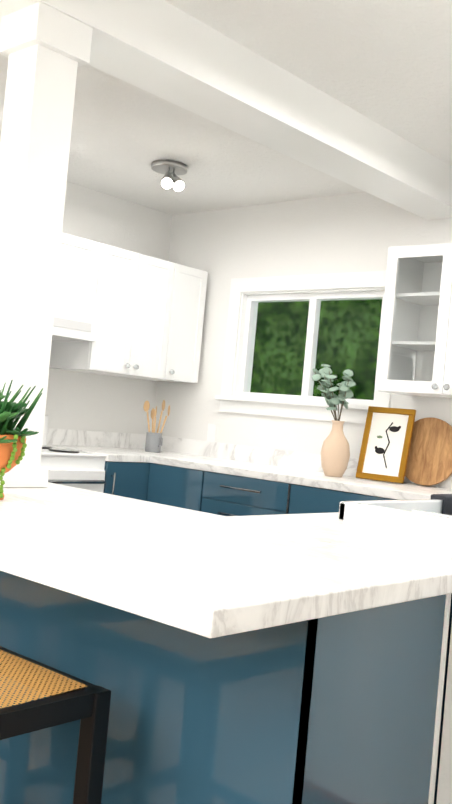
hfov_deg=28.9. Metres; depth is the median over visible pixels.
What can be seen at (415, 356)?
upper cabinet
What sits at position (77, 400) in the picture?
wall
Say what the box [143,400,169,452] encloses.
utensil crock
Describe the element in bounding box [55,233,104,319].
upper cabinet
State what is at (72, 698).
stool
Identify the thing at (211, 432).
electrical outlet plate
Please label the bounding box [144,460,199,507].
base cabinet
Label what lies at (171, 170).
ceiling spotlight
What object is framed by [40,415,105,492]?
range
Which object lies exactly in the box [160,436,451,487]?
backsplash
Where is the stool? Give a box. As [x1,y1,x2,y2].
[0,646,110,803]
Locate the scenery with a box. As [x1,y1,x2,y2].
[250,299,381,399]
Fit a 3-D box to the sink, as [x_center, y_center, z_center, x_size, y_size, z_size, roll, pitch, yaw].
[0.784,0.438,2.671,0.540,0.211,0.790,4,-1,42]
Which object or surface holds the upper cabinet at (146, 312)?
attached to the wall at (77, 400)
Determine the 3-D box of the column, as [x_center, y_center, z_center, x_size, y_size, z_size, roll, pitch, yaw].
[-0.618,-0.461,2.696,0.200,1.428,0.200,4,-1,42]
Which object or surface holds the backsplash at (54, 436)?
attached to the wall at (77, 400)
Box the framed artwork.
[356,406,415,483]
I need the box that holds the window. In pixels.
[215,270,393,423]
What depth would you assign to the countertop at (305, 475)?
4.64 m
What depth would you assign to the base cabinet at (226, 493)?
4.66 m
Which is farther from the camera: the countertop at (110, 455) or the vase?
the countertop at (110, 455)
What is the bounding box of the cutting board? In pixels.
[405,417,451,485]
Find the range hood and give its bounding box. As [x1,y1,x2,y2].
[52,312,96,341]
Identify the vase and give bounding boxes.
[312,364,355,476]
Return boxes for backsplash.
[46,428,145,447]
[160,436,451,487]
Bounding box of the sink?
[336,496,451,535]
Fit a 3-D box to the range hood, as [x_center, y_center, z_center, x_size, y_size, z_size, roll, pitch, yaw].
[-1.167,-0.448,4.917,0.481,0.125,0.748,4,-1,42]
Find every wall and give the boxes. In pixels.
[45,181,172,433]
[153,192,451,458]
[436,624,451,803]
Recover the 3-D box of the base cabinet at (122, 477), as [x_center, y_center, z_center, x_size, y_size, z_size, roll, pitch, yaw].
[-0.838,0.765,5.244,0.666,0.881,0.338,4,-1,42]
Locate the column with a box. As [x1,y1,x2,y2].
[0,2,92,486]
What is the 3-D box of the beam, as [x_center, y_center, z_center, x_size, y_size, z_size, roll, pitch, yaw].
[-1.361,-1.361,1.822,0.250,0.200,7.670,4,-1,42]
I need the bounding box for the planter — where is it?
[0,380,42,499]
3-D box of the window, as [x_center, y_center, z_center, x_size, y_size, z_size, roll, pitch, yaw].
[0.490,-0.330,5.264,1.290,0.860,0.160,4,-1,42]
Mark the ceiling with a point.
(387, 64)
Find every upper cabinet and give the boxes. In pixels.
[49,244,184,380]
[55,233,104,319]
[164,266,207,382]
[376,243,451,397]
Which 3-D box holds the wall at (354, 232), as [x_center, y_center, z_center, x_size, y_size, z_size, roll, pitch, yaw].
[0.950,0.081,4.873,3.740,2.550,0.150,4,-1,42]
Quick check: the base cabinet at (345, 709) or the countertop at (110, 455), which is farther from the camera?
the countertop at (110, 455)
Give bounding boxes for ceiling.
[0,0,451,214]
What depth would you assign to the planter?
2.24 m
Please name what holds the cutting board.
on the countertop at (305, 475)
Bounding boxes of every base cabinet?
[0,572,451,803]
[52,460,147,499]
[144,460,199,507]
[196,468,291,515]
[288,480,383,511]
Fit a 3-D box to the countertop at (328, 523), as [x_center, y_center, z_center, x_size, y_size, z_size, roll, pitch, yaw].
[0.853,0.412,2.773,0.723,0.040,1.770,4,-1,42]
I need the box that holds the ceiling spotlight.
[151,160,187,191]
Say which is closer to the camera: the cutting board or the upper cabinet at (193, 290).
the cutting board
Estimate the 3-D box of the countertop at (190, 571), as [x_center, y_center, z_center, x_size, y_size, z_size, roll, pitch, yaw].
[-0.371,0.290,2.105,1.730,0.040,0.870,4,-1,42]
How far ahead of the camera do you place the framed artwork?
4.66 m
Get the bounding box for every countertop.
[0,482,451,639]
[46,444,147,459]
[84,444,451,495]
[240,512,447,555]
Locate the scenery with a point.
(329, 319)
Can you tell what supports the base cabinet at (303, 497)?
on the floor
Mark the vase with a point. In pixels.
(335, 453)
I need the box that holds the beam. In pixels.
[0,0,451,219]
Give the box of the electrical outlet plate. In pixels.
[207,424,215,441]

